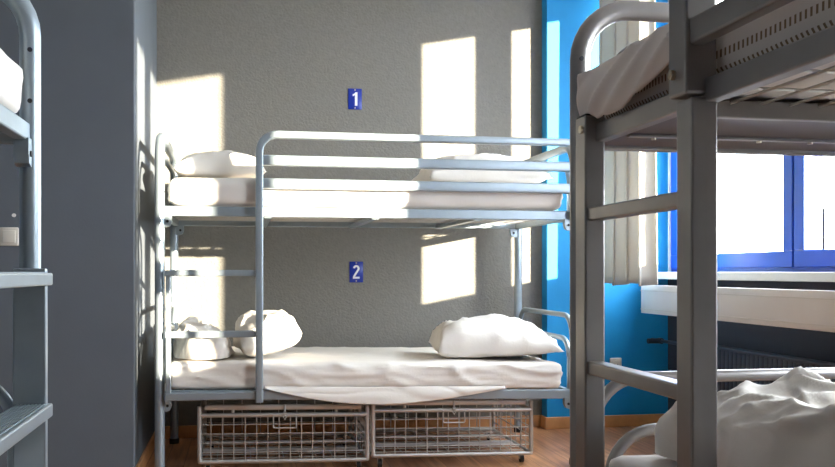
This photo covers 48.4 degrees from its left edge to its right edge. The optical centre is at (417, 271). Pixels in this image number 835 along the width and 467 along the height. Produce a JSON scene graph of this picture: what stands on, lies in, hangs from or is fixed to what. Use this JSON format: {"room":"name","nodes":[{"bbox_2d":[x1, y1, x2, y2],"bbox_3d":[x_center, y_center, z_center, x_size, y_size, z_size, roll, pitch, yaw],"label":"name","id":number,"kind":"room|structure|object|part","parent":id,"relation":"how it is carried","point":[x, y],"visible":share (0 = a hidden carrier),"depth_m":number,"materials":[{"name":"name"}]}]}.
{"room":"dormitory","nodes":[
{"label":"dormitory","id":0,"kind":"room"},
{"bbox_2d":[0,0,156,466],"bbox_3d":[-2.186,-0.575,4.948,1.460,3.150,1.400,0,0,-11],"label":"wall","id":1,"kind":"structure","parent":0,"point":[99,57],"depth_m":4.36,"materials":[{"name":"grey paint"}]},
{"bbox_2d":[0,227,18,245],"bbox_3d":[-1.881,-0.163,4.284,0.084,0.086,0.016,0,0,-11],"label":"light switch","id":2,"kind":"object","parent":1,"relation":"attached to","point":[9,236],"visible":1,"depth_m":4.28,"materials":[{"name":"beige plastic"}]},
{"bbox_2d":[157,0,541,425],"bbox_3d":[-0.397,-0.575,5.900,2.512,3.150,0.200,0,0,-11],"label":"wall","id":3,"kind":"structure","parent":0,"point":[231,74],"depth_m":5.80,"materials":[{"name":"grey paint"}]},
{"bbox_2d":[348,88,361,109],"bbox_3d":[-0.389,-1.078,5.795,0.086,0.130,0.008,0,0,-11],"label":"number sign","id":4,"kind":"object","parent":3,"relation":"attached to","point":[354,95],"visible":1,"depth_m":5.79,"materials":[{"name":"blue ceramic"}]},
{"bbox_2d":[349,262,362,281],"bbox_3d":[-0.382,0.000,5.797,0.086,0.130,0.008,0,0,-11],"label":"number sign","id":5,"kind":"object","parent":3,"relation":"attached to","point":[355,268],"visible":1,"depth_m":5.79,"materials":[{"name":"blue ceramic"}]},
{"bbox_2d":[135,414,663,466],"bbox_3d":[-0.477,0.963,5.164,4.500,0.075,1.216,0,0,-11],"label":"baseboard","id":6,"kind":"structure","parent":3,"relation":"attached to","point":[188,431],"depth_m":5.84,"materials":[{"name":"brown wood"}]},
{"bbox_2d":[146,426,657,466],"bbox_3d":[0.155,1.050,1.643,4.820,0.100,8.770,0,0,-11],"label":"floor","id":7,"kind":"structure","parent":0,"point":[551,447],"depth_m":5.10,"materials":[{"name":"laminate"}]},
{"bbox_2d":[0,0,52,466],"bbox_3d":[-1.125,0.158,1.022,1.024,1.684,2.105,0,0,-11],"label":"bunk bed","id":8,"kind":"object","parent":7,"relation":"on","point":[24,418],"visible":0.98,"depth_m":2.07,"materials":[{"name":"grey metal"}]},
{"bbox_3d":[-1.334,-0.310,2.014,0.906,0.044,0.028,0,0,-11],"label":"rail","id":9,"kind":"part","parent":8,"relation":"part of","materials":[{"name":"grey metal"}]},
{"bbox_2d":[0,48,22,112],"bbox_3d":[-1.126,-0.399,1.021,0.916,0.126,1.921,0,0,-11],"label":"mattress","id":10,"kind":"object","parent":8,"relation":"on","point":[11,74],"visible":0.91,"depth_m":1.92,"materials":[{"name":"white fabric"}]},
{"bbox_3d":[-0.698,-0.314,1.104,0.030,0.041,2.010,0,0,-11],"label":"rail","id":11,"kind":"part","parent":8,"relation":"part of","materials":[{"name":"grey metal"}]},
{"bbox_3d":[-1.336,0.152,2.025,0.977,1.672,0.047,0,0,-11],"label":"frame","id":12,"kind":"part","parent":8,"relation":"part of","materials":[{"name":"grey metal"}]},
{"bbox_2d":[197,389,368,466],"bbox_3d":[-0.728,0.826,4.979,0.848,0.348,0.768,0,0,-11],"label":"wire basket","id":13,"kind":"object","parent":7,"relation":"on","point":[202,415],"visible":0.94,"depth_m":4.67,"materials":[{"name":"grey metal"}]},
{"bbox_3d":[-1.135,0.816,4.907,0.020,0.247,0.735,0,0,-11],"label":"frame","id":14,"kind":"part","parent":13,"relation":"part of","materials":[{"name":"silver metal"}]},
{"bbox_3d":[-0.798,0.806,5.345,0.848,0.300,0.022,0,0,-11],"label":"frame","id":15,"kind":"part","parent":13,"relation":"part of","materials":[{"name":"silver metal"}]},
{"bbox_3d":[-0.662,0.672,4.633,0.767,0.041,0.020,0,0,-11],"label":"lid rail","id":16,"kind":"part","parent":13,"relation":"part of","materials":[{"name":"silver metal"}]},
{"bbox_3d":[-0.658,0.737,4.611,0.159,0.080,0.014,0,0,-11],"label":"handle","id":17,"kind":"part","parent":13,"relation":"part of","materials":[{"name":"silver metal"}]},
{"bbox_3d":[-0.323,0.832,5.062,0.020,0.247,0.735,0,0,-11],"label":"frame","id":18,"kind":"part","parent":13,"relation":"part of","materials":[{"name":"silver metal"}]},
{"bbox_2d":[155,131,569,466],"bbox_3d":[-0.298,0.158,5.115,2.142,1.684,1.094,0,0,-11],"label":"bunk bed","id":19,"kind":"object","parent":7,"relation":"on","point":[167,398],"visible":0.77,"depth_m":4.62,"materials":[{"name":"grey metal"}]},
{"bbox_3d":[-1.326,0.152,4.939,0.047,1.672,1.047,0,0,-11],"label":"frame","id":20,"kind":"part","parent":19,"relation":"part of","materials":[{"name":"grey metal"}]},
{"bbox_3d":[-1.315,-0.289,4.941,0.028,0.044,0.976,0,0,-11],"label":"rail","id":21,"kind":"part","parent":19,"relation":"part of","materials":[{"name":"grey metal"}]},
{"bbox_3d":[-0.393,-0.293,5.615,2.047,0.048,0.030,0,0,-11],"label":"rail","id":22,"kind":"part","parent":19,"relation":"part of","materials":[{"name":"grey metal"}]},
{"bbox_2d":[168,178,562,210],"bbox_3d":[-0.308,-0.392,5.112,2.010,0.146,1.006,0,0,-11],"label":"mattress","id":23,"kind":"object","parent":19,"relation":"on","point":[222,192],"visible":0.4,"depth_m":4.60,"materials":[{"name":"white fabric"}]},
{"bbox_2d":[173,150,265,177],"bbox_3d":[-1.057,-0.548,4.939,0.460,0.169,0.660,0,0,-14],"label":"pillow","id":24,"kind":"object","parent":23,"relation":"on","point":[226,163],"visible":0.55,"depth_m":4.67,"materials":[{"name":"white fabric"}]},
{"bbox_2d":[412,153,550,182],"bbox_3d":[0.346,-0.565,5.279,0.700,0.200,0.520,0,0,-13],"label":"pillow","id":25,"kind":"object","parent":23,"relation":"on","point":[424,174],"visible":0.36,"depth_m":5.07,"materials":[{"name":"white fabric"}]},
{"bbox_2d":[171,346,562,388],"bbox_3d":[-0.312,0.517,5.110,2.002,0.181,1.010,0,0,-11],"label":"mattress","id":26,"kind":"object","parent":19,"relation":"on","point":[292,366],"visible":0.73,"depth_m":4.67,"materials":[{"name":"white fabric"}]},
{"bbox_2d":[173,317,234,359],"bbox_3d":[-1.098,0.327,4.780,0.310,0.189,0.641,0,0,-11],"label":"pillow","id":27,"kind":"object","parent":26,"relation":"on","point":[183,348],"visible":0.88,"depth_m":4.53,"materials":[{"name":"white fabric"}]},
{"bbox_2d":[233,309,301,356],"bbox_3d":[-0.784,0.311,4.806,0.302,0.240,0.500,0,0,-17],"label":"pillow","id":28,"kind":"object","parent":26,"relation":"on","point":[281,331],"visible":0.8,"depth_m":4.61,"materials":[{"name":"white fabric"}]},
{"bbox_2d":[265,386,505,404],"bbox_3d":[-0.147,0.608,4.635,1.212,0.102,0.029,0,0,-11],"label":"sheet","id":29,"kind":"object","parent":26,"relation":"hanging from","point":[350,395],"visible":1,"depth_m":4.63,"materials":[{"name":"white fabric"}]},
{"bbox_2d":[429,314,564,357],"bbox_3d":[0.415,0.343,5.078,0.670,0.234,0.500,0,0,-5],"label":"pillow","id":30,"kind":"object","parent":26,"relation":"on","point":[490,335],"visible":1,"depth_m":4.86,"materials":[{"name":"white fabric"}]},
{"bbox_3d":[-0.210,0.612,4.654,2.047,0.092,0.030,0,0,-11],"label":"rail","id":31,"kind":"part","parent":19,"relation":"part of","materials":[{"name":"grey metal"}]},
{"bbox_3d":[-0.210,-0.293,4.654,2.047,0.048,0.030,0,0,-11],"label":"rail","id":32,"kind":"part","parent":19,"relation":"part of","materials":[{"name":"grey metal"}]},
{"bbox_3d":[0.025,-0.028,4.643,1.642,1.311,0.046,0,0,-11],"label":"guard rail","id":33,"kind":"part","parent":19,"relation":"part of","materials":[{"name":"grey metal"}]},
{"bbox_3d":[0.712,-0.289,5.328,0.028,0.044,0.976,0,0,-11],"label":"rail","id":34,"kind":"part","parent":19,"relation":"part of","materials":[{"name":"grey metal"}]},
{"bbox_3d":[0.724,0.152,5.330,0.047,1.672,1.047,0,0,-11],"label":"frame","id":35,"kind":"part","parent":19,"relation":"part of","materials":[{"name":"grey metal"}]},
{"bbox_2d":[355,399,532,466],"bbox_3d":[0.117,0.825,5.140,0.854,0.348,0.768,0,0,-11],"label":"wire basket","id":36,"kind":"object","parent":7,"relation":"on","point":[521,402],"visible":0.8,"depth_m":4.85,"materials":[{"name":"grey metal"}]},
{"bbox_3d":[-0.293,0.816,5.067,0.020,0.247,0.735,0,0,-11],"label":"frame","id":37,"kind":"part","parent":36,"relation":"part of","materials":[{"name":"silver metal"}]},
{"bbox_3d":[0.047,0.806,5.506,0.854,0.300,0.022,0,0,-11],"label":"frame","id":38,"kind":"part","parent":36,"relation":"part of","materials":[{"name":"silver metal"}]},
{"bbox_3d":[0.183,0.672,4.794,0.773,0.042,0.020,0,0,-11],"label":"lid rail","id":39,"kind":"part","parent":36,"relation":"part of","materials":[{"name":"silver metal"}]},
{"bbox_3d":[0.187,0.737,4.772,0.159,0.080,0.014,0,0,-11],"label":"handle","id":40,"kind":"part","parent":36,"relation":"part of","materials":[{"name":"silver metal"}]},
{"bbox_3d":[0.525,0.832,5.223,0.020,0.247,0.735,0,0,-11],"label":"frame","id":41,"kind":"part","parent":36,"relation":"part of","materials":[{"name":"silver metal"}]},
{"bbox_2d":[570,0,834,466],"bbox_3d":[1.021,0.150,1.279,1.010,1.700,2.105,0,0,-11],"label":"bunk bed","id":42,"kind":"object","parent":7,"relation":"on","point":[695,121],"visible":0.81,"depth_m":1.77,"materials":[{"name":"grey metal"}]},
{"bbox_3d":[0.841,0.170,2.288,0.977,1.636,0.047,0,0,-11],"label":"frame","id":43,"kind":"part","parent":42,"relation":"part of","materials":[{"name":"grey metal"}]},
{"bbox_2d":[609,455,676,466],"bbox_3d":[1.034,0.498,1.278,0.881,0.176,1.916,0,0,-11],"label":"mattress","id":44,"kind":"object","parent":42,"relation":"on","point":[623,460],"visible":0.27,"depth_m":2.05,"materials":[{"name":"fabric"}]},
{"bbox_2d":[654,366,834,466],"bbox_3d":[1.017,0.298,1.688,0.908,0.211,1.077,0,0,-11],"label":"duvet","id":45,"kind":"object","parent":44,"relation":"on","point":[789,421],"visible":0.88,"depth_m":1.70,"materials":[{"name":"white fabric"}]},
{"bbox_3d":[0.481,-0.503,1.629,0.060,0.394,0.065,0,0,-11],"label":"guard post","id":46,"kind":"part","parent":42,"relation":"part of","materials":[{"name":"grey metal"}]},
{"bbox_3d":[0.587,-0.314,1.196,0.030,0.041,2.010,0,0,-11],"label":"rail","id":47,"kind":"part","parent":42,"relation":"part of","materials":[{"name":"grey metal"}]},
{"bbox_2d":[604,0,834,119],"bbox_3d":[1.032,-0.394,1.292,0.877,0.117,1.941,0,0,-11],"label":"mattress","id":48,"kind":"object","parent":42,"relation":"on","point":[791,22],"visible":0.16,"depth_m":1.55,"materials":[{"name":"grey fabric"}]},
{"bbox_2d":[576,24,668,118],"bbox_3d":[0.674,-0.404,1.963,0.560,0.141,0.486,0,0,-11],"label":"sheet","id":49,"kind":"object","parent":48,"relation":"on","point":[605,89],"visible":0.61,"depth_m":1.88,"materials":[{"name":"fabric"}]},
{"bbox_3d":[0.843,-0.310,2.276,0.906,0.044,0.028,0,0,-11],"label":"rail","id":50,"kind":"part","parent":42,"relation":"part of","materials":[{"name":"grey metal"}]},
{"bbox_3d":[0.886,-0.300,2.050,0.870,0.004,0.434,0,0,-11],"label":"panel","id":51,"kind":"part","parent":42,"relation":"part of","materials":[{"name":"grey metal"}]},
{"bbox_2d":[542,0,667,416],"bbox_3d":[1.262,-0.575,6.166,0.948,3.150,0.300,0,0,-11],"label":"wall","id":52,"kind":"structure","parent":0,"point":[627,329],"depth_m":5.98,"materials":[{"name":"paint"}]},
{"bbox_2d":[610,358,621,365],"bbox_3d":[1.281,0.595,6.008,0.080,0.080,0.016,0,0,-11],"label":"wall socket","id":53,"kind":"object","parent":52,"relation":"attached to","point":[618,361],"visible":0.54,"depth_m":6.00,"materials":[{"name":"beige plastic"}]},
{"bbox_2d":[668,0,834,409],"bbox_3d":[2.472,-0.575,2.035,0.120,3.150,8.270,0,0,-11],"label":"wall","id":54,"kind":"structure","parent":0,"point":[809,344],"depth_m":4.94,"materials":[{"name":"grey paint"}]},
{"bbox_2d":[640,285,834,332],"bbox_3d":[1.793,0.168,4.486,0.297,0.175,2.740,0,0,-11],"label":"radiator cover","id":55,"kind":"object","parent":54,"relation":"attached to","point":[787,308],"visible":0.8,"depth_m":4.42,"materials":[{"name":"beige plastic"}]},
{"bbox_2d":[647,338,834,391],"bbox_3d":[1.774,0.708,4.849,0.194,0.583,2.480,0,0,-11],"label":"radiator","id":56,"kind":"object","parent":54,"relation":"attached to","point":[728,358],"visible":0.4,"depth_m":4.83,"materials":[{"name":"grey metal"}]},
{"bbox_3d":[1.810,0.662,4.596,0.070,0.475,1.950,0,0,-11],"label":"panel","id":57,"kind":"part","parent":56,"relation":"part of","materials":[{"name":"grey metal"}]},
{"bbox_2d":[717,345,834,366],"bbox_3d":[1.810,0.423,4.598,0.084,0.014,1.975,0,0,-11],"label":"grille","id":58,"kind":"object","parent":56,"relation":"attached to","point":[780,359],"depth_m":4.65,"materials":[{"name":"grey metal"}]},
{"bbox_2d":[658,272,834,281],"bbox_3d":[1.780,0.022,4.947,0.172,0.045,2.250,0,0,-11],"label":"sill","id":59,"kind":"structure","parent":54,"relation":"attached to","point":[741,276],"depth_m":4.61,"materials":[{"name":"white paint"}]},
{"bbox_2d":[671,153,834,271],"bbox_3d":[1.870,-0.938,5.004,0.160,1.905,2.170,0,0,-11],"label":"window","id":60,"kind":"structure","parent":54,"relation":"in","point":[803,251],"depth_m":4.67,"materials":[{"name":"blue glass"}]},
{"bbox_3d":[2.016,-0.938,4.339,0.107,1.829,0.729,0,0,-11],"label":"sash","id":61,"kind":"part","parent":60,"relation":"part of","materials":[{"name":"blue metal"}]},
{"bbox_3d":[0.155,-2.200,1.643,4.820,0.100,8.770,0,0,-11],"label":"ceiling","id":62,"kind":"structure","parent":0,"visible":0},
{"bbox_3d":[1.937,-2.050,2.469,0.219,0.201,7.125,0,0,-11],"label":"rail","id":63,"kind":"object","parent":62,"relation":"hanging from","visible":0},
{"bbox_2d":[599,0,657,285],"bbox_3d":[1.287,-0.932,5.709,0.087,2.034,0.465,0,0,-33],"label":"curtain","id":64,"kind":"object","parent":63,"relation":"hanging from","point":[631,245],"visible":0.44,"depth_m":5.67,"materials":[{"name":"grey fabric"}]},
{"label":"outside","id":65,"kind":"structure","parent":0,"visible":0},
{"bbox_3d":[34.101,4.100,16.689,66.750,0.200,100.000,0,0,-11],"label":"ground","id":66,"kind":"structure","parent":65,"visible":0},
{"bbox_2d":[823,208,824,248],"bbox_3d":[7.063,1.290,16.334,0.170,5.420,0.170,0,0,-11],"label":"pole","id":67,"kind":"object","parent":66,"relation":"on","point":[823,208],"visible":0.14,"depth_m":16.27,"materials":[{"name":"black paint"}]}
]}

